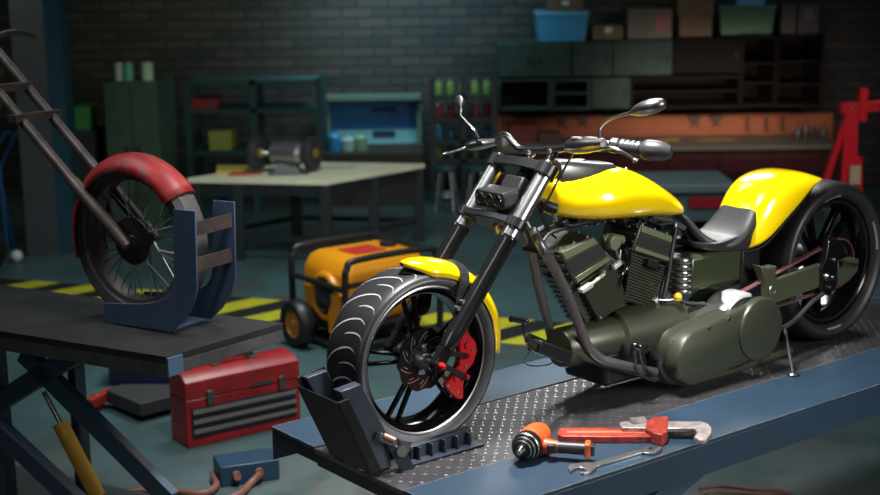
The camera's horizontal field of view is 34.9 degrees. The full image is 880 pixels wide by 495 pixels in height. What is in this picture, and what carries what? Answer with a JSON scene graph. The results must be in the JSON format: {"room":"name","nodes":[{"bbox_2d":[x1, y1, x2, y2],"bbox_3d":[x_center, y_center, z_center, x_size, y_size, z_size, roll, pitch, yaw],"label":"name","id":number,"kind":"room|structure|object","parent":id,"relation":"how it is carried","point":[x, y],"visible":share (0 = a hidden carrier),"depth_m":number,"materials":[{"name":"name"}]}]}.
{"room":"motorcycle repair workshop","nodes":[
{"label":"motorcycle repair workshop","id":0,"kind":"room"},
{"bbox_2d":[9,0,59,256],"bbox_3d":[-3.672,-2.492,12.514,0.296,5.190,0.369,-1,12,0],"label":"pillar","id":1,"kind":"structure","parent":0,"point":[29,54],"depth_m":12.69,"materials":[{"name":"grey"}]},
{"bbox_2d":[42,0,77,254],"bbox_3d":[-3.487,-2.512,12.596,0.108,5.190,0.398,-1,12,0],"label":"pillar","id":2,"kind":"structure","parent":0,"point":[54,11],"depth_m":12.79,"materials":[{"name":"blue"}]},
{"bbox_2d":[0,0,879,195],"bbox_3d":[0.455,-3.237,15.773,19.000,5.200,0.200,-1,12,0],"label":"wall","id":3,"kind":"structure","parent":0,"point":[361,46],"depth_m":15.88,"materials":[{"name":"brick"}]},
{"bbox_2d":[495,73,550,110],"bbox_3d":[0.916,-1.738,15.567,0.574,0.344,0.780,-1,12,0],"label":"upper cabinet","id":4,"kind":"object","parent":3,"relation":"attached to","point":[533,93],"visible":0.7,"depth_m":15.81,"materials":[{"name":"grey metal"}]},
{"bbox_2d":[495,39,570,77],"bbox_3d":[1.019,-2.092,15.473,0.788,0.365,0.820,-1,12,0],"label":"upper cabinet","id":5,"kind":"object","parent":3,"relation":"attached to","point":[514,58],"visible":0.95,"depth_m":15.10,"materials":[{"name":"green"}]},
{"bbox_2d":[533,9,588,41],"bbox_3d":[1.319,-2.429,15.332,0.572,0.327,0.500,-1,12,0],"label":"plastic tub","id":6,"kind":"object","parent":5,"relation":"on","point":[550,26],"visible":0.98,"depth_m":15.11,"materials":[{"name":"blue plastic"}]},
{"bbox_2d":[545,0,582,10],"bbox_3d":[1.351,-2.675,15.278,0.378,0.164,0.404,-1,12,0],"label":"cardboard box","id":7,"kind":"object","parent":6,"relation":"on","point":[550,5],"visible":1,"depth_m":15.09,"materials":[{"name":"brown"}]},
{"bbox_2d":[550,76,589,110],"bbox_3d":[1.420,-1.738,15.568,0.414,0.341,0.780,-1,12,0],"label":"upper cabinet","id":8,"kind":"object","parent":3,"relation":"attached to","point":[573,92],"visible":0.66,"depth_m":15.39,"materials":[{"name":"grey metal"}]},
{"bbox_2d":[555,86,586,94],"bbox_3d":[1.419,-1.747,15.561,0.354,0.020,0.750,-1,12,0],"label":"shelf","id":9,"kind":"object","parent":8,"relation":"attached to","point":[559,90],"depth_m":15.43,"materials":[{"name":"grey metal"}]},
{"bbox_2d":[570,37,611,75],"bbox_3d":[1.639,-2.108,15.471,0.435,0.370,0.820,-1,12,0],"label":"upper cabinet","id":10,"kind":"object","parent":3,"relation":"attached to","point":[589,57],"visible":0.82,"depth_m":15.09,"materials":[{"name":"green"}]},
{"bbox_2d":[589,24,622,39],"bbox_3d":[1.810,-2.356,15.295,0.325,0.154,0.404,-1,12,0],"label":"cardboard box","id":11,"kind":"object","parent":10,"relation":"on","point":[596,31],"visible":1,"depth_m":15.11,"materials":[{"name":"brown cardboard"}]},
{"bbox_2d":[588,75,629,108],"bbox_3d":[1.848,-1.745,15.548,0.427,0.342,0.820,-1,12,0],"label":"upper cabinet","id":12,"kind":"object","parent":3,"relation":"attached to","point":[606,92],"visible":0.81,"depth_m":15.17,"materials":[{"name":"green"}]},
{"bbox_2d":[610,38,672,75],"bbox_3d":[2.184,-2.124,15.469,0.642,0.384,0.820,-1,12,0],"label":"upper cabinet","id":13,"kind":"object","parent":3,"relation":"attached to","point":[630,57],"visible":0.86,"depth_m":15.09,"materials":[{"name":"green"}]},
{"bbox_2d":[622,7,671,38],"bbox_3d":[2.260,-2.454,15.327,0.479,0.326,0.504,-1,12,0],"label":"cardboard box","id":14,"kind":"object","parent":13,"relation":"on","point":[637,22],"visible":0.92,"depth_m":15.09,"materials":[{"name":"brown cardboard"}]},
{"bbox_2d":[629,73,741,108],"bbox_3d":[2.667,-1.760,15.567,1.200,0.352,0.780,-1,12,0],"label":"upper cabinet","id":15,"kind":"object","parent":3,"relation":"attached to","point":[703,90],"visible":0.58,"depth_m":15.52,"materials":[{"name":"black wood"}]},
{"bbox_2d":[634,84,738,92],"bbox_3d":[2.667,-1.769,15.560,1.140,0.020,0.750,-1,12,0],"label":"shelf","id":16,"kind":"object","parent":15,"relation":"attached to","point":[638,88],"depth_m":15.44,"materials":[{"name":"black wood"}]},
{"bbox_2d":[672,33,741,73],"bbox_3d":[2.879,-2.146,15.467,0.743,0.385,0.820,-1,12,0],"label":"upper cabinet","id":17,"kind":"object","parent":3,"relation":"attached to","point":[716,53],"visible":0.83,"depth_m":15.09,"materials":[{"name":"black wood"}]},
{"bbox_2d":[673,15,711,37],"bbox_3d":[2.757,-2.422,15.286,0.350,0.239,0.400,-1,12,0],"label":"cardboard box","id":18,"kind":"object","parent":17,"relation":"on","point":[690,25],"visible":0.8,"depth_m":15.09,"materials":[{"name":"brown cardboard"}]},
{"bbox_2d":[671,0,713,15],"bbox_3d":[2.748,-2.631,15.252,0.391,0.190,0.420,-1,12,0],"label":"cardboard box","id":19,"kind":"object","parent":18,"relation":"on","point":[679,7],"visible":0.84,"depth_m":15.05,"materials":[{"name":"brown cardboard"}]},
{"bbox_2d":[736,34,778,106],"bbox_3d":[3.448,-1.980,15.523,0.393,0.770,0.780,-1,12,0],"label":"upper cabinet","id":20,"kind":"object","parent":3,"relation":"attached to","point":[759,58],"visible":0.62,"depth_m":15.46,"materials":[{"name":"black"}]},
{"bbox_2d":[712,3,776,35],"bbox_3d":[3.309,-2.496,15.323,0.624,0.327,0.500,-1,12,0],"label":"plastic tub","id":21,"kind":"object","parent":20,"relation":"on","point":[728,19],"visible":0.83,"depth_m":15.10,"materials":[{"name":"green plastic"}]},
{"bbox_2d":[729,0,764,4],"bbox_3d":[3.349,-2.683,15.284,0.304,0.068,0.400,-1,12,0],"label":"case","id":22,"kind":"object","parent":21,"relation":"on","point":[735,2],"visible":0.92,"depth_m":15.09,"materials":[{"name":"blue plastic"}]},
{"bbox_2d":[743,76,773,83],"bbox_3d":[3.450,-1.861,15.543,0.333,0.020,0.750,-1,12,0],"label":"shelf","id":23,"kind":"object","parent":20,"relation":"attached to","point":[746,79],"depth_m":15.33,"materials":[{"name":"black"}]},
{"bbox_2d":[744,57,774,64],"bbox_3d":[3.447,-2.064,15.501,0.333,0.020,0.750,-1,12,0],"label":"shelf","id":24,"kind":"object","parent":20,"relation":"attached to","point":[747,60],"depth_m":15.30,"materials":[{"name":"black"}]},
{"bbox_2d":[772,31,824,107],"bbox_3d":[3.886,-1.986,15.524,0.517,0.782,0.780,-1,12,0],"label":"upper cabinet","id":25,"kind":"object","parent":3,"relation":"attached to","point":[800,67],"visible":0.64,"depth_m":15.55,"materials":[{"name":"black wood"}]},
{"bbox_2d":[773,2,796,34],"bbox_3d":[3.755,-2.493,15.248,0.163,0.332,0.350,-1,12,0],"label":"file box","id":26,"kind":"object","parent":25,"relation":"on","point":[785,13],"visible":0.99,"depth_m":15.09,"materials":[{"name":"grey"}]},
{"bbox_2d":[778,78,819,85],"bbox_3d":[3.888,-1.841,15.549,0.457,0.020,0.750,-1,12,0],"label":"shelf","id":27,"kind":"object","parent":25,"relation":"attached to","point":[781,81],"depth_m":15.35,"materials":[{"name":"black"}]},
{"bbox_2d":[779,55,820,62],"bbox_3d":[3.885,-2.086,15.497,0.457,0.020,0.750,-1,12,0],"label":"shelf","id":28,"kind":"object","parent":25,"relation":"attached to","point":[782,58],"depth_m":15.31,"materials":[{"name":"black"}]},
{"bbox_2d":[791,2,819,33],"bbox_3d":[3.970,-2.495,15.247,0.229,0.332,0.354,-1,12,0],"label":"file box","id":29,"kind":"object","parent":25,"relation":"on","point":[807,16],"visible":0.86,"depth_m":15.08,"materials":[{"name":"grey cardboard"}]},
{"bbox_2d":[0,184,879,494],"bbox_3d":[0.518,1.298,6.914,19.000,0.053,19.000,-1,12,0],"label":"floor","id":30,"kind":"structure","parent":0,"point":[845,460],"depth_m":9.59,"materials":[{"name":"grey concrete"}]},
{"bbox_2d":[0,231,6,266],"bbox_3d":[-3.969,0.004,12.105,0.480,0.480,0.140,3,13,19],"label":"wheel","id":31,"kind":"object","parent":30,"relation":"on","point":[3,245],"visible":1,"depth_m":12.04,"materials":[{"name":"rubber"}]},
{"bbox_2d":[0,131,18,248],"bbox_3d":[-4.035,-0.537,13.138,0.272,1.122,0.036,-1,12,0],"label":"stand","id":32,"kind":"object","parent":30,"relation":"on","point":[6,217],"visible":0.93,"depth_m":13.15,"materials":[{"name":"blue"}]},
{"bbox_2d":[10,250,22,261],"bbox_3d":[-3.823,0.077,12.648,0.110,0.110,0.110,-1,12,0],"label":"ball","id":33,"kind":"object","parent":30,"relation":"on","point":[16,255],"visible":1,"depth_m":12.61,"materials":[{"name":"grey"}]},
{"bbox_2d":[75,125,109,212],"bbox_3d":[-3.553,-0.713,14.221,0.269,1.005,0.450,-1,12,0],"label":"stand","id":34,"kind":"object","parent":30,"relation":"on","point":[93,140],"visible":0.22,"depth_m":13.97,"materials":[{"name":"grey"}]},
{"bbox_2d":[74,104,97,129],"bbox_3d":[-3.554,-1.313,14.070,0.154,0.231,0.300,-1,12,0],"label":"crate","id":35,"kind":"object","parent":34,"relation":"on","point":[85,114],"visible":1,"depth_m":13.94,"materials":[{"name":"green plastic"}]},
{"bbox_2d":[87,384,170,416],"bbox_3d":[-1.861,0.934,8.400,0.534,0.120,0.396,-1,12,0],"label":"jack","id":36,"kind":"object","parent":30,"relation":"on","point":[141,400],"visible":0.8,"depth_m":8.38,"materials":[{"name":"grey metal"}]},
{"bbox_2d":[109,368,168,384],"bbox_3d":[-1.876,0.723,9.071,0.480,0.260,0.312,-1,12,0],"label":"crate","id":37,"kind":"object","parent":30,"relation":"on","point":[116,377],"visible":0.22,"depth_m":8.93,"materials":[{"name":"blue metal"}]},
{"bbox_2d":[102,74,178,233],"bbox_3d":[-2.997,-0.956,14.125,0.528,1.505,0.940,-1,12,0],"label":"cabinet","id":38,"kind":"object","parent":30,"relation":"on","point":[140,115],"visible":0.52,"depth_m":13.66,"materials":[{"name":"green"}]},
{"bbox_2d":[113,62,123,80],"bbox_3d":[-3.140,-1.722,13.679,0.088,0.180,0.088,-1,12,0],"label":"paint can","id":39,"kind":"object","parent":38,"relation":"on","point":[118,66],"visible":1,"depth_m":13.65,"materials":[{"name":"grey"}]},
{"bbox_2d":[123,61,133,80],"bbox_3d":[-3.042,-1.723,13.679,0.098,0.180,0.098,-1,12,0],"label":"paint can","id":40,"kind":"object","parent":38,"relation":"on","point":[127,66],"visible":1,"depth_m":13.64,"materials":[{"name":"teal metal"}]},
{"bbox_2d":[141,61,153,80],"bbox_3d":[-2.856,-1.726,13.679,0.118,0.180,0.118,-1,12,0],"label":"paint can","id":41,"kind":"object","parent":38,"relation":"on","point":[146,66],"visible":1,"depth_m":13.64,"materials":[{"name":"green"}]},
{"bbox_2d":[0,285,282,494],"bbox_3d":[-2.308,0.768,6.954,3.324,1.050,0.724,6,13,28],"label":"table","id":42,"kind":"object","parent":30,"relation":"on","point":[71,331],"visible":1,"depth_m":6.29,"materials":[{"name":"blue"}]},
{"bbox_2d":[0,29,207,303],"bbox_3d":[-2.246,-0.402,6.841,2.856,1.296,0.812,7,14,32],"label":"motorcycle","id":43,"kind":"object","parent":42,"relation":"on","point":[133,236],"visible":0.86,"depth_m":6.37,"materials":[{"name":"metal"}]},
{"bbox_2d":[104,200,236,332],"bbox_3d":[-1.217,0.069,6.271,0.593,0.566,0.260,7,14,32],"label":"holder","id":44,"kind":"object","parent":42,"relation":"on","point":[183,304],"visible":0.98,"depth_m":6.18,"materials":[{"name":"blue metal"}]},
{"bbox_2d":[128,472,240,494],"bbox_3d":[-1.325,1.216,7.121,0.616,0.079,0.254,-7,13,-27],"label":"hose","id":45,"kind":"object","parent":30,"relation":"on","point":[215,486],"visible":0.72,"depth_m":7.10,"materials":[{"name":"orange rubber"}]},
{"bbox_2d":[169,347,299,447],"bbox_3d":[-1.164,0.830,8.011,0.721,0.465,0.232,-9,14,-34],"label":"toolbox","id":46,"kind":"object","parent":30,"relation":"on","point":[247,393],"visible":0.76,"depth_m":7.91,"materials":[{"name":"red metal"}]},
{"bbox_2d":[229,471,262,494],"bbox_3d":[-1.036,1.226,7.063,0.101,0.076,0.431,8,15,36],"label":"hose","id":47,"kind":"object","parent":30,"relation":"on","point":[257,476],"visible":1,"depth_m":7.17,"materials":[{"name":"orange rubber"}]},
{"bbox_2d":[213,448,279,486],"bbox_3d":[-1.010,1.153,7.324,0.310,0.110,0.230,-5,13,-20],"label":"control box","id":48,"kind":"object","parent":30,"relation":"on","point":[246,464],"visible":0.94,"depth_m":7.27,"materials":[{"name":"blue metal"}]},
{"bbox_2d":[183,73,327,212],"bbox_3d":[-1.957,-1.133,15.108,1.440,1.419,0.650,-1,12,0],"label":"shelving unit","id":49,"kind":"object","parent":30,"relation":"on","point":[320,106],"visible":0.72,"depth_m":14.81,"materials":[{"name":"teal metal"}]},
{"bbox_2d":[191,95,222,108],"bbox_3d":[-2.485,-1.551,14.942,0.290,0.109,0.400,-1,12,0],"label":"tool case","id":50,"kind":"object","parent":49,"relation":"on","point":[199,101],"visible":1,"depth_m":14.75,"materials":[{"name":"red"}]},
{"bbox_2d":[208,127,236,150],"bbox_3d":[-2.330,-1.166,15.023,0.244,0.206,0.400,-1,12,0],"label":"storage box","id":51,"kind":"object","parent":49,"relation":"on","point":[220,138],"visible":1,"depth_m":14.84,"materials":[{"name":"yellow plastic"}]},
{"bbox_2d":[187,162,424,260],"bbox_3d":[-1.198,-0.345,12.955,1.950,0.740,1.140,2,12,11],"label":"work table","id":52,"kind":"object","parent":30,"relation":"on","point":[324,184],"visible":0.69,"depth_m":12.61,"materials":[{"name":"beige wood"}]},
{"bbox_2d":[216,165,249,173],"bbox_3d":[-1.908,-0.724,12.931,0.306,0.029,0.384,-2,12,-7],"label":"box","id":53,"kind":"object","parent":52,"relation":"on","point":[221,169],"visible":0.84,"depth_m":12.86,"materials":[{"name":"yellow"}]},
{"bbox_2d":[228,171,261,175],"bbox_3d":[-1.760,-0.670,12.688,0.297,0.019,0.157,-1,12,0],"label":"rag","id":54,"kind":"object","parent":52,"relation":"on","point":[237,173],"visible":1,"depth_m":12.63,"materials":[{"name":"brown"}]},
{"bbox_2d":[246,136,322,175],"bbox_3d":[-1.406,-0.847,12.715,0.688,0.345,0.314,-2,12,-5],"label":"grinder","id":55,"kind":"object","parent":52,"relation":"on","point":[288,156],"visible":1,"depth_m":12.65,"materials":[{"name":"grey metal"}]},
{"bbox_2d":[323,166,355,169],"bbox_3d":[-0.934,-0.734,12.971,0.299,0.005,0.220,-1,12,0],"label":"paper sheet","id":56,"kind":"object","parent":52,"relation":"on","point":[330,167],"visible":1,"depth_m":12.99,"materials":[{"name":"grey paper"}]},
{"bbox_2d":[280,231,442,347],"bbox_3d":[-0.590,0.308,9.933,1.013,0.683,0.737,-10,15,-36],"label":"generator","id":57,"kind":"object","parent":30,"relation":"on","point":[332,275],"visible":0.65,"depth_m":9.75,"materials":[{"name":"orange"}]},
{"bbox_2d":[323,93,424,206],"bbox_3d":[-0.729,-1.095,15.528,1.095,1.141,0.850,-1,12,0],"label":"workstation","id":58,"kind":"object","parent":30,"relation":"on","point":[393,129],"visible":0.59,"depth_m":15.76,"materials":[{"name":"blue metal"}]},
{"bbox_2d":[328,130,341,151],"bbox_3d":[-1.152,-1.169,15.333,0.150,0.220,0.148,-1,12,0],"label":"bottle","id":59,"kind":"object","parent":58,"relation":"on","point":[334,139],"visible":1,"depth_m":15.28,"materials":[{"name":"blue plastic"}]},
{"bbox_2d":[341,135,353,150],"bbox_3d":[-1.010,-1.147,15.338,0.150,0.170,0.148,-1,12,0],"label":"bottle","id":60,"kind":"object","parent":58,"relation":"on","point":[347,143],"visible":1,"depth_m":15.28,"materials":[{"name":"teal"}]},
{"bbox_2d":[354,132,367,150],"bbox_3d":[-0.867,-1.163,15.335,0.150,0.200,0.148,-1,12,0],"label":"bottle","id":61,"kind":"object","parent":58,"relation":"on","point":[360,140],"visible":1,"depth_m":15.28,"materials":[{"name":"green plastic"}]},
{"bbox_2d":[434,164,459,211],"bbox_3d":[0.071,-0.630,14.889,0.259,0.476,0.259,4,13,22],"label":"stool","id":62,"kind":"object","parent":30,"relation":"on","point":[440,169],"visible":0.99,"depth_m":14.83,"materials":[{"name":"teal paint"}]},
{"bbox_2d":[429,74,496,203],"bbox_3d":[0.256,-1.196,15.382,0.726,1.370,0.400,-1,12,0],"label":"rack","id":63,"kind":"object","parent":30,"relation":"on","point":[465,158],"visible":0.73,"depth_m":15.19,"materials":[{"name":"grey"}]},
{"bbox_2d":[435,102,442,116],"bbox_3d":[-0.012,-1.506,15.316,0.084,0.155,0.082,-1,12,0],"label":"spray can","id":64,"kind":"object","parent":63,"relation":"on","point":[438,108],"visible":1,"depth_m":15.29,"materials":[{"name":"red metal"}]},
{"bbox_2d":[435,80,442,93],"bbox_3d":[-0.015,-1.749,15.265,0.084,0.155,0.082,-1,12,0],"label":"spray can","id":65,"kind":"object","parent":63,"relation":"on","point":[438,85],"visible":0.99,"depth_m":15.23,"materials":[{"name":"green metal"}]},
{"bbox_2d":[436,124,442,138],"bbox_3d":[-0.008,-1.272,15.365,0.084,0.155,0.082,-1,12,0],"label":"spray can","id":66,"kind":"object","parent":63,"relation":"on","point":[439,130],"visible":0.96,"depth_m":15.34,"materials":[{"name":"blue metal"}]},
{"bbox_2d":[436,145,442,157],"bbox_3d":[-0.006,-1.069,15.408,0.084,0.155,0.082,-1,12,0],"label":"spray can","id":67,"kind":"object","parent":63,"relation":"on","point":[439,148],"visible":0.8,"depth_m":15.38,"materials":[{"name":"green"}]},
{"bbox_2d":[447,124,454,138],"bbox_3d":[0.123,-1.274,15.365,0.084,0.155,0.082,-1,12,0],"label":"spray can","id":68,"kind":"object","parent":63,"relation":"on","point":[451,129],"visible":1,"depth_m":15.34,"materials":[{"name":"blue metal"}]},
{"bbox_2d":[447,102,454,116],"bbox_3d":[0.120,-1.508,15.316,0.084,0.155,0.082,-1,12,0],"label":"spray can","id":69,"kind":"object","parent":63,"relation":"on","point":[450,108],"visible":1,"depth_m":15.29,"materials":[{"name":"red metal"}]},
{"bbox_2d":[447,79,454,93],"bbox_3d":[0.117,-1.751,15.265,0.084,0.155,0.082,-1,12,0],"label":"spray can","id":70,"kind":"object","parent":63,"relation":"on","point":[450,85],"visible":1,"depth_m":15.23,"materials":[{"name":"green metal"}]},
{"bbox_2d":[448,144,454,157],"bbox_3d":[0.126,-1.071,15.408,0.084,0.155,0.082,-1,12,0],"label":"spray can","id":71,"kind":"object","parent":63,"relation":"on","point":[451,147],"visible":0.76,"depth_m":15.38,"materials":[{"name":"green metal"}]},
{"bbox_2d":[471,79,478,93],"bbox_3d":[0.380,-1.755,15.265,0.084,0.155,0.082,-1,12,0],"label":"spray can","id":72,"kind":"object","parent":63,"relation":"on","point":[474,85],"visible":1,"depth_m":15.23,"materials":[{"name":"green metal"}]},
{"bbox_2d":[471,102,478,116],"bbox_3d":[0.383,-1.512,15.316,0.084,0.155,0.082,-1,12,0],"label":"spray can","id":73,"kind":"object","parent":63,"relation":"on","point":[474,108],"visible":1,"depth_m":15.29,"materials":[{"name":"red metal"}]},
{"bbox_2d":[471,124,478,138],"bbox_3d":[0.386,-1.278,15.365,0.084,0.155,0.082,-1,12,0],"label":"spray can","id":74,"kind":"object","parent":63,"relation":"on","point":[475,126],"visible":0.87,"depth_m":15.34,"materials":[{"name":"blue"}]},
{"bbox_2d":[472,150,478,156],"bbox_3d":[0.389,-1.075,15.408,0.084,0.155,0.082,-1,12,0],"label":"spray can","id":75,"kind":"object","parent":63,"relation":"on","point":[475,153],"visible":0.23,"depth_m":15.38,"materials":[{"name":"green"}]},
{"bbox_2d":[483,79,490,93],"bbox_3d":[0.511,-1.757,15.265,0.084,0.155,0.082,-1,12,0],"label":"spray can","id":76,"kind":"object","parent":63,"relation":"on","point":[486,85],"visible":1,"depth_m":15.23,"materials":[{"name":"green metal"}]},
{"bbox_2d":[483,102,490,116],"bbox_3d":[0.514,-1.514,15.316,0.084,0.155,0.082,-1,12,0],"label":"spray can","id":77,"kind":"object","parent":63,"relation":"on","point":[487,107],"visible":1,"depth_m":15.29,"materials":[{"name":"red metal"}]},
{"bbox_2d":[483,124,490,137],"bbox_3d":[0.518,-1.280,15.365,0.084,0.155,0.082,-1,12,0],"label":"spray can","id":78,"kind":"object","parent":63,"relation":"on","point":[487,129],"visible":1,"depth_m":15.34,"materials":[{"name":"blue metal"}]},
{"bbox_2d":[483,147,490,156],"bbox_3d":[0.520,-1.076,15.408,0.084,0.155,0.082,-1,12,0],"label":"spray can","id":79,"kind":"object","parent":63,"relation":"on","point":[487,151],"visible":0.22,"depth_m":15.38,"materials":[{"name":"green"}]},
{"bbox_2d":[466,164,490,209],"bbox_3d":[0.401,-0.629,14.864,0.259,0.475,0.259,4,13,22],"label":"stool","id":80,"kind":"object","parent":30,"relation":"on","point":[472,169],"visible":0.56,"depth_m":14.79,"materials":[{"name":"teal paint"}]},
{"bbox_2d":[271,275,879,494],"bbox_3d":[1.279,0.946,6.351,4.500,0.854,1.215,-10,15,-37],"label":"table","id":81,"kind":"object","parent":30,"relation":"on","point":[755,411],"visible":0.52,"depth_m":5.63,"materials":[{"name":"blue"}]},
{"bbox_2d":[296,366,484,473],"bbox_3d":[-0.174,0.608,5.179,0.648,0.367,0.349,-10,15,-37],"label":"chock","id":82,"kind":"object","parent":81,"relation":"on","point":[348,424],"visible":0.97,"depth_m":5.04,"materials":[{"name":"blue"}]},
{"bbox_2d":[512,422,594,460],"bbox_3d":[0.412,0.713,5.150,0.304,0.112,0.226,-1,12,0],"label":"drill","id":83,"kind":"object","parent":81,"relation":"on","point":[534,439],"visible":1,"depth_m":5.09,"materials":[{"name":"orange plastic"},{"name":"black rubber"},{"name":"metal"}]},
{"bbox_2d":[326,95,879,443],"bbox_3d":[0.870,-0.044,5.919,3.063,1.316,1.233,-10,15,-37],"label":"motorcycle","id":84,"kind":"object","parent":81,"relation":"on","point":[620,331],"visible":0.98,"depth_m":5.72,"materials":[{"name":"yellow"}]},
{"bbox_2d":[667,254,691,294],"bbox_3d":[1.030,0.115,6.020,0.104,0.163,0.104,-10,15,-37],"label":"shock absorber","id":85,"kind":"object","parent":84,"relation":"on","point":[680,281],"depth_m":5.98,"materials":[{"name":"silver metal"}]},
{"bbox_2d":[568,445,661,475],"bbox_3d":[0.649,0.774,5.097,0.438,0.011,0.103,-8,14,-29],"label":"wrench","id":86,"kind":"object","parent":81,"relation":"on","point":[588,468],"visible":1,"depth_m":5.08,"materials":[{"name":"silver metal"}]},
{"bbox_2d":[557,416,711,445],"bbox_3d":[0.746,0.691,5.361,0.577,0.066,0.247,2,12,13],"label":"wrench","id":87,"kind":"object","parent":81,"relation":"on","point":[656,430],"visible":1,"depth_m":5.32,"materials":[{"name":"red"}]},
{"bbox_2d":[497,134,838,185],"bbox_3d":[2.470,-0.869,15.508,3.645,0.620,0.920,-1,12,0],"label":"workbench","id":88,"kind":"object","parent":30,"relation":"on","point":[742,155],"visible":0.45,"depth_m":15.08,"materials":[{"name":"red wood"}]},
{"bbox_2d":[508,123,536,143],"bbox_3d":[0.906,-1.263,15.472,0.309,0.207,0.200,-1,12,0],"label":"box","id":89,"kind":"object","parent":88,"relation":"on","point":[523,133],"visible":0.76,"depth_m":15.37,"materials":[{"name":"red"}]},
{"bbox_2d":[537,131,560,142],"bbox_3d":[1.204,-1.221,15.482,0.243,0.114,0.200,-1,12,0],"label":"box","id":90,"kind":"object","parent":88,"relation":"on","point":[542,136],"visible":1,"depth_m":15.39,"materials":[{"name":"brown cardboard"}]},
{"bbox_2d":[498,112,832,139],"bbox_3d":[2.564,-1.277,15.975,3.806,0.471,0.080,-1,12,0],"label":"board","id":91,"kind":"object","parent":88,"relation":"attached to","point":[674,124],"visible":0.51,"depth_m":15.91,"materials":[{"name":"orange wood"}]},
{"bbox_2d":[555,115,568,127],"bbox_3d":[1.383,-1.426,15.874,0.159,0.150,0.030,-1,12,0],"label":"pliers","id":92,"kind":"object","parent":91,"relation":"hanging from","point":[561,118],"visible":1,"depth_m":15.85,"materials":[{"name":"brown"}]},
{"bbox_2d":[576,115,589,127],"bbox_3d":[1.621,-1.426,15.874,0.159,0.150,0.030,-1,12,0],"label":"pliers","id":93,"kind":"object","parent":91,"relation":"hanging from","point":[582,118],"visible":1,"depth_m":15.85,"materials":[{"name":"brown"}]},
{"bbox_2d":[687,115,700,127],"bbox_3d":[2.880,-1.427,15.878,0.159,0.150,0.030,-1,12,0],"label":"pliers","id":94,"kind":"object","parent":91,"relation":"hanging from","point":[694,118],"visible":1,"depth_m":15.86,"materials":[{"name":"brown"}]},
{"bbox_2d":[709,115,722,127],"bbox_3d":[3.130,-1.427,15.879,0.159,0.150,0.030,-1,12,0],"label":"pliers","id":95,"kind":"object","parent":91,"relation":"hanging from","point":[716,118],"visible":1,"depth_m":15.86,"materials":[{"name":"brown"}]},
{"bbox_2d":[745,117,749,130],"bbox_3d":[3.490,-1.399,15.885,0.062,0.160,0.030,-1,12,0],"label":"tool","id":96,"kind":"object","parent":91,"relation":"hanging from","point":[746,118],"visible":1,"depth_m":15.87,"materials":[{"name":"brown"}]},
{"bbox_2d":[764,117,768,130],"bbox_3d":[3.706,-1.399,15.886,0.062,0.160,0.030,-1,12,0],"label":"tool","id":97,"kind":"object","parent":91,"relation":"hanging from","point":[765,118],"visible":1,"depth_m":15.87,"materials":[{"name":"brown"}]},
{"bbox_2d":[779,117,785,130],"bbox_3d":[3.891,-1.399,15.887,0.091,0.161,0.030,-1,12,0],"label":"tool","id":98,"kind":"object","parent":91,"relation":"hanging from","point":[782,119],"visible":1,"depth_m":15.87,"materials":[{"name":"brown"}]},
{"bbox_2d":[657,139,678,140],"bbox_3d":[2.522,-1.190,15.492,0.243,0.012,0.060,-1,12,0],"label":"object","id":99,"kind":"object","parent":88,"relation":"on","point":[657,139],"visible":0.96,"depth_m":15.46,"materials":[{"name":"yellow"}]},
{"bbox_2d":[504,134,833,153],"bbox_3d":[2.466,-1.148,15.450,3.642,0.049,0.920,-1,12,0],"label":"countertop","id":100,"kind":"structure","parent":88,"relation":"on","point":[763,141],"depth_m":15.25,"materials":[{"name":"brown wood"}]},
{"bbox_2d":[697,139,734,139],"bbox_3d":[3.053,-1.194,15.493,0.420,0.006,0.060,-1,12,0],"label":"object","id":101,"kind":"object","parent":88,"relation":"on","point":[697,139],"visible":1,"depth_m":15.47,"materials":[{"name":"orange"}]},
{"bbox_2d":[794,124,800,138],"bbox_3d":[3.952,-1.284,15.477,0.077,0.164,0.077,-1,12,0],"label":"bottle","id":102,"kind":"object","parent":88,"relation":"on","point":[797,131],"visible":1,"depth_m":15.45,"materials":[{"name":"grey plastic"}]},
{"bbox_2d":[802,119,808,138],"bbox_3d":[4.038,-1.311,15.471,0.077,0.218,0.077,-1,12,0],"label":"bottle","id":103,"kind":"object","parent":88,"relation":"on","point":[805,128],"visible":1,"depth_m":15.45,"materials":[{"name":"grey"}]},
{"bbox_2d":[811,126,817,138],"bbox_3d":[4.141,-1.274,15.479,0.077,0.139,0.077,-1,12,0],"label":"bottle","id":104,"kind":"object","parent":88,"relation":"on","point":[814,133],"visible":1,"depth_m":15.46,"materials":[{"name":"grey"}]},
{"bbox_2d":[820,123,826,138],"bbox_3d":[4.239,-1.291,15.476,0.077,0.171,0.077,-1,12,0],"label":"bottle","id":105,"kind":"object","parent":88,"relation":"on","point":[823,131],"visible":1,"depth_m":15.45,"materials":[{"name":"grey plastic"}]},
{"bbox_2d":[636,171,732,228],"bbox_3d":[2.392,-0.462,13.952,0.933,0.463,0.912,-1,12,0],"label":"tool cart","id":106,"kind":"object","parent":30,"relation":"on","point":[701,194],"visible":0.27,"depth_m":13.57,"materials":[{"name":"teal painted metal"}]},
{"bbox_2d":[699,484,792,494],"bbox_3d":[1.581,1.251,6.858,0.388,0.019,0.576,-5,13,-19],"label":"hose","id":107,"kind":"object","parent":30,"relation":"on","point":[702,488],"visible":0.89,"depth_m":7.04,"materials":[{"name":"red rubber"}]},
{"bbox_2d":[700,490,790,494],"bbox_3d":[1.544,1.226,6.831,0.476,0.019,0.304,9,16,40],"label":"hose","id":108,"kind":"object","parent":107,"relation":"on","point":[727,492],"visible":1,"depth_m":6.90,"materials":[{"name":"red"}]},
{"bbox_2d":[822,87,879,190],"bbox_3d":[3.726,-0.512,11.539,0.982,1.513,1.260,-1,12,0],"label":"crane","id":109,"kind":"object","parent":30,"relation":"on","point":[847,139],"visible":0.51,"depth_m":11.94,"materials":[{"name":"red painted metal"}]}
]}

